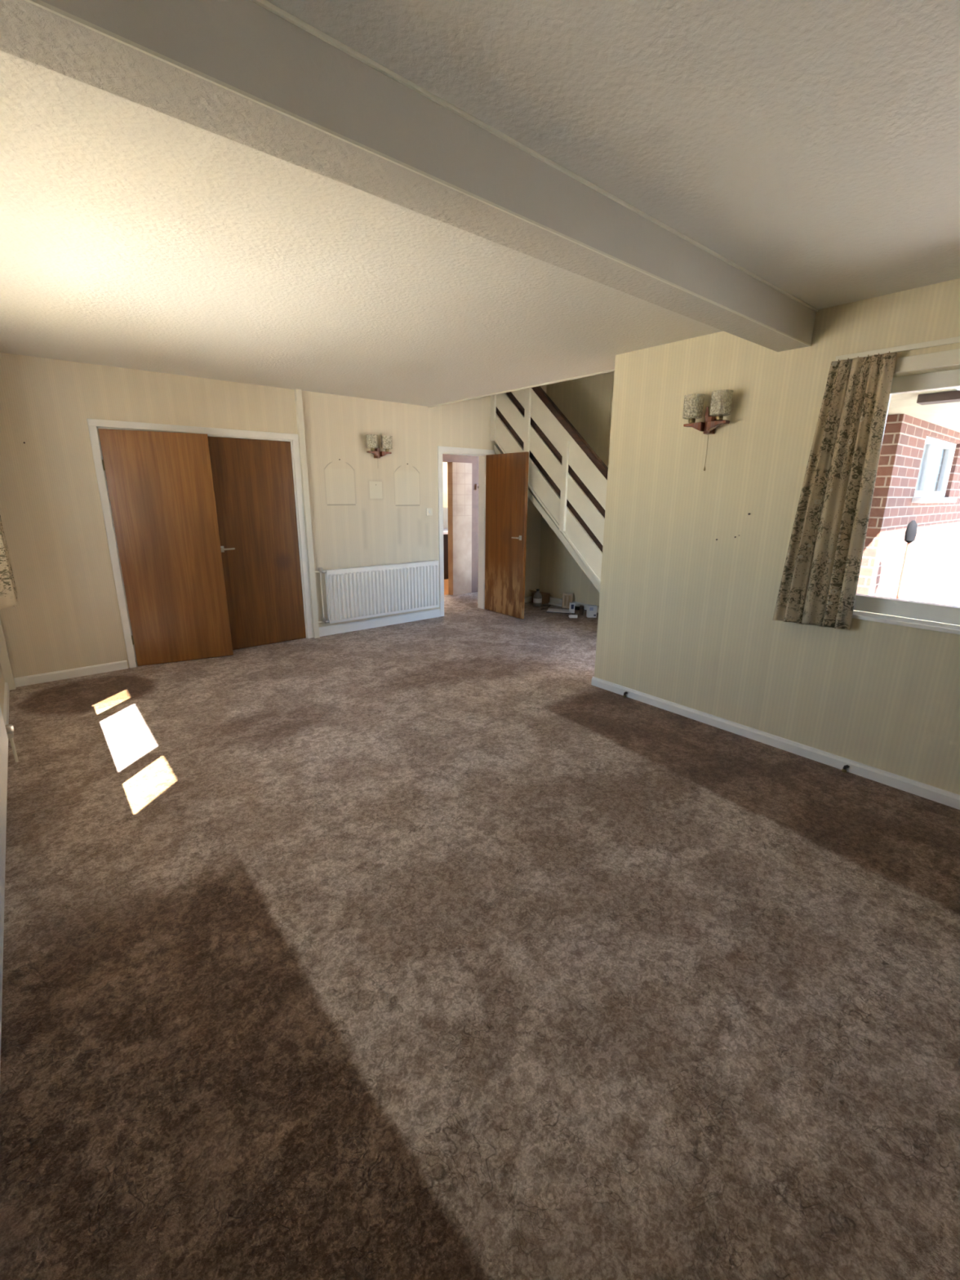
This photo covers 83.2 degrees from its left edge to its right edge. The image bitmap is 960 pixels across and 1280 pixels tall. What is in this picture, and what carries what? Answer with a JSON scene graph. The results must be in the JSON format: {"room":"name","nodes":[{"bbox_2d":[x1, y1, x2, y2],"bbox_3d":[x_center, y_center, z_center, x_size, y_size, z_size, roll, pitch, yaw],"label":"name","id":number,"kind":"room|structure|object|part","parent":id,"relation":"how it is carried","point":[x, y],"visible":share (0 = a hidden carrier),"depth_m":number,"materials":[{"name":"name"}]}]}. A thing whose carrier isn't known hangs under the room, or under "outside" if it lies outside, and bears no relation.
{"room":"empty living room","nodes":[
{"label":"empty living room","id":0,"kind":"room"},
{"bbox_2d":[0,663,4,716],"bbox_3d":[-1.497,-0.027,1.147,0.280,2.446,7.263,-12,20,-38],"label":"wall","id":1,"kind":"structure","parent":0,"point":[2,678],"depth_m":3.85,"materials":[{"name":"paper"}]},
{"bbox_2d":[3,682,9,725],"bbox_3d":[-1.424,1.084,1.587,0.016,0.072,7.123,-12,20,-38],"label":"baseboard","id":2,"kind":"structure","parent":1,"relation":"attached to","point":[6,691],"depth_m":3.78,"materials":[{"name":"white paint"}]},
{"bbox_2d":[0,619,16,689],"bbox_3d":[-3.656,-0.796,3.907,0.055,2.446,0.055,-12,20,-38],"label":"trim","id":3,"kind":"structure","parent":1,"relation":"attached to","point":[5,662],"depth_m":4.15,"materials":[{"name":"beige paint"}]},
{"bbox_2d":[0,706,18,1066],"bbox_3d":[-1.899,0.591,2.084,0.073,0.754,2.470,-12,19,-38],"label":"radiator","id":4,"kind":"object","parent":1,"relation":"attached to","point":[6,731],"visible":1,"depth_m":2.21,"materials":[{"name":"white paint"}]},
{"bbox_3d":[-1.867,0.526,2.046,0.018,0.600,2.400,-12,20,-38],"label":"panel","id":5,"kind":"part","parent":4,"relation":"part of","materials":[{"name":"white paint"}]},
{"bbox_3d":[-2.429,-1.326,2.226,0.036,0.024,3.550,-12,20,-38],"label":"rail","id":6,"kind":"object","parent":1,"relation":"attached to","visible":0},
{"bbox_2d":[0,515,17,608],"bbox_3d":[-3.181,-0.930,3.438,0.142,1.390,0.810,-12,20,-38],"label":"curtain","id":7,"kind":"object","parent":6,"relation":"hanging from","point":[8,592],"visible":1,"depth_m":3.32,"materials":[{"name":"fabric"}]},
{"bbox_2d":[0,352,546,677],"bbox_3d":[-1.509,-2.467,5.435,6.350,4.900,0.120,-12,20,-38],"label":"wall","id":8,"kind":"structure","parent":0,"point":[366,510],"depth_m":4.53,"materials":[{"name":"paper"}]},
{"bbox_2d":[13,660,128,687],"bbox_3d":[-3.399,0.279,4.482,0.812,0.074,0.016,-12,20,-38],"label":"baseboard","id":9,"kind":"structure","parent":8,"relation":"attached to","point":[118,665],"depth_m":4.47,"materials":[{"name":"white paint"}]},
{"bbox_2d":[97,428,233,666],"bbox_3d":[-2.684,-0.764,4.701,0.784,1.967,0.050,-7,17,-26],"label":"door","id":10,"kind":"structure","parent":8,"relation":"in","point":[161,486],"depth_m":4.67,"materials":[{"name":"brown wood"}]},
{"bbox_2d":[86,418,313,668],"bbox_3d":[-2.462,-0.888,5.042,1.681,2.045,0.138,-12,20,-38],"label":"trim","id":11,"kind":"structure","parent":8,"relation":"attached to","point":[94,424],"depth_m":4.67,"materials":[{"name":"white paint"}]},
{"bbox_2d":[208,436,306,649],"bbox_3d":[-2.136,-0.906,5.243,0.775,1.964,0.093,-12,20,-38],"label":"door","id":12,"kind":"structure","parent":8,"relation":"in","point":[253,482],"depth_m":5.23,"materials":[{"name":"brown wood"}]},
{"bbox_3d":[-2.358,-0.848,5.041,0.126,0.056,0.053,-12,20,-38],"label":"handle","id":13,"kind":"part","parent":12,"relation":"part of","materials":[{"name":"silver metal"}]},
{"bbox_2d":[293,388,319,638],"bbox_3d":[-1.744,-1.206,5.470,0.054,2.446,0.050,-12,20,-38],"label":"trim","id":14,"kind":"structure","parent":8,"relation":"attached to","point":[298,393],"depth_m":5.42,"materials":[{"name":"beige paint"}]},
{"bbox_2d":[314,560,439,623],"bbox_3d":[-1.110,-0.578,6.118,1.540,0.603,0.114,-12,20,-38],"label":"radiator","id":15,"kind":"object","parent":8,"relation":"attached to","point":[358,593],"visible":1,"depth_m":6.05,"materials":[{"name":"white paint"}]},
{"bbox_3d":[-1.071,-0.571,6.164,1.425,0.565,0.039,-12,20,-38],"label":"panel","id":16,"kind":"part","parent":15,"relation":"part of","materials":[{"name":"white paint"}]},
{"bbox_2d":[365,434,392,457],"bbox_3d":[-1.073,-2.002,5.759,0.295,0.330,0.148,-12,20,-38],"label":"wall light","id":17,"kind":"object","parent":8,"relation":"attached to","point":[375,451],"visible":1,"depth_m":5.72,"materials":[{"name":"brown wood"}]},
{"bbox_3d":[-1.131,-2.080,5.669,0.119,0.134,0.119,-12,20,-38],"label":"lamp shade","id":18,"kind":"part","parent":17,"relation":"part of","materials":[{"name":"beige fabric"}]},
{"bbox_3d":[-1.132,-1.971,5.716,0.119,0.053,0.050,-12,20,-38],"label":"arm","id":19,"kind":"part","parent":17,"relation":"part of","materials":[{"name":"brown wood"}]},
{"bbox_3d":[-1.013,-1.996,5.811,0.119,0.053,0.050,-12,20,-38],"label":"arm","id":20,"kind":"part","parent":17,"relation":"part of","materials":[{"name":"brown wood"}]},
{"bbox_3d":[-0.996,-2.108,5.777,0.119,0.134,0.119,-12,20,-38],"label":"lamp shade","id":21,"kind":"part","parent":17,"relation":"part of","materials":[{"name":"beige fabric"}]},
{"bbox_2d":[319,595,532,636],"bbox_3d":[-0.437,-0.357,6.854,3.392,0.100,0.018,-12,20,-38],"label":"baseboard","id":22,"kind":"structure","parent":8,"relation":"attached to","point":[379,622],"depth_m":6.26,"materials":[{"name":"white paint"}]},
{"bbox_2d":[426,507,432,515],"bbox_3d":[-0.599,-1.516,6.393,0.085,0.085,0.015,-12,20,-38],"label":"light switch","id":23,"kind":"object","parent":8,"relation":"attached to","point":[428,511],"visible":1,"depth_m":6.39,"materials":[{"name":"beige paint"}]},
{"bbox_2d":[437,445,494,616],"bbox_3d":[-0.200,-1.357,6.859,0.867,2.030,0.138,-12,20,-38],"label":"trim","id":24,"kind":"structure","parent":8,"relation":"attached to","point":[482,453],"depth_m":6.78,"materials":[{"name":"white paint"}]},
{"bbox_2d":[484,451,528,618],"bbox_3d":[0.291,-1.282,6.707,0.104,1.957,0.747,-11,19,-36],"label":"door","id":25,"kind":"structure","parent":8,"relation":"in","point":[507,473],"depth_m":6.67,"materials":[{"name":"brown wood"}]},
{"bbox_3d":[0.437,-1.227,6.484,0.056,0.055,0.125,-11,19,-36],"label":"handle","id":26,"kind":"part","parent":25,"relation":"part of","materials":[{"name":"silver metal"}]},
{"bbox_2d":[427,368,614,407],"bbox_3d":[0.325,-2.472,5.022,0.022,0.286,2.833,-12,20,-38],"label":"trim","id":27,"kind":"structure","parent":8,"relation":"attached to","point":[612,370],"depth_m":4.88,"materials":[{"name":"beige paint"}]},
{"bbox_2d":[442,462,448,507],"bbox_3d":[-0.685,-2.734,9.367,1.200,0.838,0.365,-12,20,-38],"label":"upper cabinet","id":28,"kind":"object","parent":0,"point":[444,464],"visible":0.02,"depth_m":9.25,"materials":[{"name":"wood"}]},
{"bbox_2d":[443,506,448,528],"bbox_3d":[-1.527,-2.323,9.569,4.020,2.450,0.100,-12,20,-38],"label":"wall","id":29,"kind":"structure","parent":0,"point":[445,509],"depth_m":10.26,"materials":[{"name":"paint"}]},
{"bbox_2d":[447,462,471,595],"bbox_3d":[-0.301,-1.651,8.128,0.360,1.930,0.120,-12,20,-38],"label":"tiled wall","id":30,"kind":"structure","parent":0,"point":[459,474],"depth_m":8.05,"materials":[{"name":"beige tile"}]},
{"bbox_2d":[442,453,479,592],"bbox_3d":[-0.265,-1.910,8.088,3.800,2.450,0.120,-12,20,-38],"label":"wall","id":31,"kind":"structure","parent":0,"point":[446,458],"depth_m":8.15,"materials":[{"name":"paint"}]},
{"bbox_2d":[0,578,959,1279],"bbox_3d":[0.390,0.286,4.934,7.800,0.120,10.300,-12,20,-38],"label":"floor","id":32,"kind":"structure","parent":0,"point":[432,948],"depth_m":1.73,"materials":[{"name":"carpet"}]},
{"bbox_2d":[443,533,448,579],"bbox_3d":[-0.811,-1.536,9.839,1.200,0.800,0.600,-12,20,-38],"label":"base unit","id":33,"kind":"object","parent":32,"relation":"on","point":[445,536],"visible":0.03,"depth_m":9.62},
{"bbox_2d":[443,528,448,534],"bbox_3d":[-0.815,-1.946,9.735,1.300,0.043,0.680,-12,20,-38],"label":"countertop","id":34,"kind":"structure","parent":33,"relation":"on","point":[445,531],"depth_m":9.51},
{"bbox_2d":[533,588,542,606],"bbox_3d":[0.798,-0.589,7.482,0.118,0.236,0.118,-12,20,-38],"label":"bottle","id":35,"kind":"object","parent":32,"relation":"on","point":[537,598],"visible":1,"depth_m":7.45,"materials":[{"name":"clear plastic"}]},
{"bbox_2d":[528,589,550,604],"bbox_3d":[0.844,-0.619,7.676,0.240,0.193,0.180,-12,20,-38],"label":"cardboard box","id":36,"kind":"object","parent":32,"relation":"on","point":[545,596],"visible":0.55,"depth_m":7.65,"materials":[{"name":"brown cardboard"}]},
{"bbox_2d":[489,386,608,592],"bbox_3d":[1.393,-1.832,6.135,0.980,3.352,2.813,-12,20,-38],"label":"staircase","id":37,"kind":"structure","parent":32,"relation":"on","point":[567,480],"depth_m":6.03,"materials":[{"name":"beige paint"}]},
{"bbox_3d":[0.164,-3.067,6.576,0.032,1.215,0.072,-12,20,-38],"label":"post","id":38,"kind":"part","parent":37,"relation":"part of","materials":[{"name":"beige paint"}]},
{"bbox_3d":[0.545,-2.320,6.296,0.032,1.525,0.072,-12,20,-38],"label":"post","id":39,"kind":"part","parent":37,"relation":"part of","materials":[{"name":"beige paint"}]},
{"bbox_3d":[0.899,-1.287,6.143,0.012,2.161,2.393,-12,20,-38],"label":"moulding","id":40,"kind":"part","parent":37,"relation":"part of","materials":[{"name":"beige paint"}]},
{"bbox_3d":[0.931,-1.692,5.981,0.032,0.955,0.072,-12,20,-38],"label":"post","id":41,"kind":"part","parent":37,"relation":"part of","materials":[{"name":"beige paint"}]},
{"bbox_3d":[1.034,-2.179,5.787,0.065,2.505,2.721,-12,20,-38],"label":"handrail","id":42,"kind":"part","parent":37,"relation":"part of","materials":[{"name":"brown wood"}]},
{"bbox_2d":[548,602,562,606],"bbox_3d":[1.067,-0.496,7.552,0.070,0.021,0.240,-12,20,-38],"label":"batten","id":43,"kind":"object","parent":32,"relation":"on","point":[550,603],"visible":0.76,"depth_m":7.54,"materials":[{"name":"white paint"}]},
{"bbox_2d":[546,608,569,613],"bbox_3d":[1.041,-0.384,7.155,0.302,0.016,0.202,5,16,15],"label":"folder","id":44,"kind":"object","parent":32,"relation":"on","point":[549,610],"visible":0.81,"depth_m":7.11,"materials":[{"name":"white plastic"}]},
{"bbox_2d":[561,592,573,608],"bbox_3d":[1.190,-0.535,7.358,0.135,0.205,0.049,7,16,21],"label":"wooden frame","id":45,"kind":"object","parent":32,"relation":"on","point":[566,597],"visible":0.77,"depth_m":7.36,"materials":[{"name":"brown wood"}]},
{"bbox_2d":[568,602,574,613],"bbox_3d":[1.204,-0.421,7.069,0.064,0.135,0.046,0,15,-2],"label":"box","id":46,"kind":"object","parent":32,"relation":"on","point":[571,607],"visible":0.82,"depth_m":7.05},
{"bbox_2d":[568,613,577,617],"bbox_3d":[1.175,-0.316,6.825,0.100,0.059,0.090,1,15,0],"label":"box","id":47,"kind":"object","parent":32,"relation":"on","point":[572,615],"visible":1,"depth_m":6.78,"materials":[{"name":"white plastic"}]},
{"bbox_2d":[574,605,586,610],"bbox_3d":[1.359,-0.426,7.262,0.216,0.045,0.064,6,16,19],"label":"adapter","id":48,"kind":"object","parent":32,"relation":"on","point":[576,607],"visible":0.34,"depth_m":7.25,"materials":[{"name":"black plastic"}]},
{"bbox_2d":[579,605,583,615],"bbox_3d":[1.306,-0.381,6.953,0.026,0.120,0.052,-12,20,-38],"label":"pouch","id":49,"kind":"object","parent":32,"relation":"on","point":[581,607],"visible":1,"depth_m":6.94,"materials":[{"name":"black plastic"}]},
{"bbox_2d":[586,604,596,617],"bbox_3d":[1.411,-0.363,6.831,0.110,0.155,0.090,0,15,-2],"label":"carton","id":50,"kind":"object","parent":32,"relation":"on","point":[591,609],"visible":1,"depth_m":6.79,"materials":[{"name":"white cardboard"}]},
{"bbox_2d":[841,764,849,773],"bbox_3d":[2.066,0.725,3.054,0.024,0.046,0.033,-12,20,-38],"label":"cable tail","id":51,"kind":"object","parent":32,"relation":"on","point":[845,766],"visible":1,"depth_m":3.05,"materials":[{"name":"black plastic"}]},
{"bbox_2d":[0,0,959,406],"bbox_3d":[0.030,-1.680,2.081,4.321,0.274,7.383,-12,20,-38],"label":"ceiling","id":52,"kind":"structure","parent":0,"point":[811,146],"depth_m":1.78,"materials":[{"name":"paint"}]},
{"bbox_2d":[538,371,614,606],"bbox_3d":[1.835,-2.666,6.260,0.120,4.900,2.843,-12,20,-38],"label":"wall","id":53,"kind":"structure","parent":0,"point":[586,402],"depth_m":6.97,"materials":[{"name":"paper"}]},
{"bbox_2d":[549,596,599,613],"bbox_3d":[1.767,-0.331,6.847,0.016,0.085,2.813,-12,20,-38],"label":"baseboard","id":54,"kind":"structure","parent":53,"relation":"attached to","point":[552,599],"depth_m":7.55,"materials":[{"name":"white paint"}]},
{"bbox_2d":[594,278,959,795],"bbox_3d":[2.450,-0.375,2.537,0.250,2.446,4.430,-12,20,-38],"label":"wall","id":55,"kind":"structure","parent":0,"point":[686,615],"depth_m":3.28,"materials":[{"name":"paper"}]},
{"bbox_2d":[0,0,816,351],"bbox_3d":[0.290,-1.366,1.780,3.688,0.170,0.169,-12,20,-38],"label":"beam","id":56,"kind":"structure","parent":55,"relation":"attached to","point":[242,45],"depth_m":1.27,"materials":[{"name":"paint"}]},
{"bbox_2d":[24,0,817,346],"bbox_3d":[0.346,-1.347,1.716,3.688,0.172,0.014,-12,20,-38],"label":"trim","id":57,"kind":"structure","parent":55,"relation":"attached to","point":[264,4],"depth_m":1.30,"materials":[{"name":"beige paint"}]},
{"bbox_2d":[682,389,733,471],"bbox_3d":[1.380,-1.270,3.313,0.148,0.442,0.295,-12,20,-38],"label":"wall light","id":58,"kind":"object","parent":55,"relation":"attached to","point":[691,411],"visible":1,"depth_m":3.27,"materials":[{"name":"brown wood"}]},
{"bbox_3d":[1.314,-1.434,3.329,0.119,0.134,0.119,-12,20,-38],"label":"lamp shade","id":59,"kind":"part","parent":58,"relation":"part of","materials":[{"name":"beige fabric"}]},
{"bbox_3d":[1.314,-1.431,3.330,0.048,0.076,0.048,-12,20,-38],"label":"bulb","id":60,"kind":"part","parent":58,"relation":"part of","materials":[{"name":"beige fabric"}]},
{"bbox_3d":[1.330,-1.321,3.360,0.050,0.053,0.119,-12,20,-38],"label":"arm","id":61,"kind":"part","parent":58,"relation":"part of","materials":[{"name":"brown wood"}]},
{"bbox_3d":[1.411,-1.169,3.368,0.012,0.220,0.012,-12,20,-38],"label":"pull cord","id":62,"kind":"part","parent":58,"relation":"part of","materials":[{"name":"gold metal"}]},
{"bbox_3d":[1.429,-1.289,3.246,0.050,0.053,0.119,-12,20,-38],"label":"arm","id":63,"kind":"part","parent":58,"relation":"part of","materials":[{"name":"brown wood"}]},
{"bbox_3d":[1.427,-1.398,3.199,0.119,0.134,0.119,-12,20,-38],"label":"lamp shade","id":64,"kind":"part","parent":58,"relation":"part of","materials":[{"name":"beige fabric"}]},
{"bbox_3d":[1.427,-1.395,3.200,0.048,0.076,0.048,-12,20,-38],"label":"bulb","id":65,"kind":"part","parent":58,"relation":"part of","materials":[{"name":"beige fabric"}]},
{"bbox_2d":[591,676,959,809],"bbox_3d":[2.296,0.779,2.816,0.016,0.070,4.322,-12,20,-38],"label":"baseboard","id":66,"kind":"structure","parent":55,"relation":"attached to","point":[926,791],"depth_m":3.26,"materials":[{"name":"white paint"}]},
{"bbox_2d":[835,336,959,360],"bbox_3d":[2.600,-1.198,1.898,0.036,0.024,2.390,-12,20,-38],"label":"rail","id":67,"kind":"object","parent":55,"relation":"attached to","point":[953,340],"visible":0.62,"depth_m":2.56,"materials":[{"name":"beige paint"}]},
{"bbox_2d":[772,351,897,630],"bbox_3d":[1.859,-0.740,2.861,0.088,1.379,0.384,-12,20,-38],"label":"curtain","id":68,"kind":"object","parent":67,"relation":"hanging from","point":[819,584],"visible":1,"depth_m":2.82,"materials":[{"name":"fabric"}]},
{"bbox_2d":[852,368,959,634],"bbox_3d":[2.533,-0.572,2.291,0.182,1.214,1.640,-12,20,-38],"label":"window","id":69,"kind":"structure","parent":55,"relation":"in","point":[944,380],"depth_m":2.73,"materials":[{"name":"white plastic"}]},
{"bbox_3d":[2.505,0.008,2.429,0.122,0.022,1.640,-12,20,-38],"label":"sill","id":70,"kind":"part","parent":69,"relation":"part of","materials":[{"name":"white paint"}]},
{"bbox_2d":[894,348,959,373],"bbox_3d":[2.676,-1.111,1.842,0.022,0.065,2.075,-12,20,-38],"label":"trim","id":71,"kind":"structure","parent":55,"relation":"attached to","point":[948,357],"depth_m":2.51,"materials":[{"name":"beige paint"}]},
{"label":"outside","id":72,"kind":"structure","parent":0,"visible":0},
{"bbox_3d":[4.492,-0.992,10.335,100.000,0.170,90.000,-12,20,-38],"label":"ground","id":73,"kind":"structure","parent":72,"visible":0},
{"bbox_2d":[896,520,917,599],"bbox_3d":[3.132,-0.157,4.106,0.104,1.470,0.074,-12,20,-38],"label":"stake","id":74,"kind":"object","parent":73,"relation":"on","point":[911,531],"visible":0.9,"depth_m":3.96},
{"bbox_2d":[856,413,959,606],"bbox_3d":[4.267,-1.023,5.911,4.200,2.210,1.200,-12,20,-38],"label":"brick wall","id":75,"kind":"structure","parent":73,"relation":"on","point":[932,569],"depth_m":4.49,"materials":[{"name":"red brick"}]},
{"bbox_2d":[887,387,959,432],"bbox_3d":[5.137,-1.588,3.575,5.562,0.120,3.600,-12,20,-38],"label":"trim","id":76,"kind":"structure","parent":75,"relation":"on","point":[947,415],"depth_m":3.69,"materials":[{"name":"white paint"}]},
{"bbox_2d":[911,435,956,502],"bbox_3d":[4.057,-1.499,4.809,1.290,0.535,0.150,-12,20,-38],"label":"window","id":77,"kind":"structure","parent":75,"relation":"in","point":[938,455],"depth_m":4.87,"materials":[{"name":"white plastic"}]},
{"bbox_3d":[3.744,-1.472,4.607,0.350,0.395,0.006,-12,20,-38],"label":"pane","id":78,"kind":"part","parent":77,"relation":"part of","materials":[{"name":"clear glass"}]},
{"bbox_3d":[4.055,-1.263,4.873,1.290,0.045,0.150,-12,20,-38],"label":"sill","id":79,"kind":"part","parent":77,"relation":"part of","materials":[{"name":"white plastic"}]},
{"bbox_3d":[4.217,-1.572,4.987,0.620,0.395,0.006,-12,20,-38],"label":"pane","id":80,"kind":"part","parent":77,"relation":"part of","materials":[{"name":"clear glass"}]},
{"bbox_2d":[916,390,959,404],"bbox_3d":[2.854,-1.334,2.894,0.120,0.045,0.800,-12,20,-38],"label":"trim","id":81,"kind":"structure","parent":75,"relation":"attached to","point":[950,396],"depth_m":3.09,"materials":[{"name":"brown wood"}]}
]}

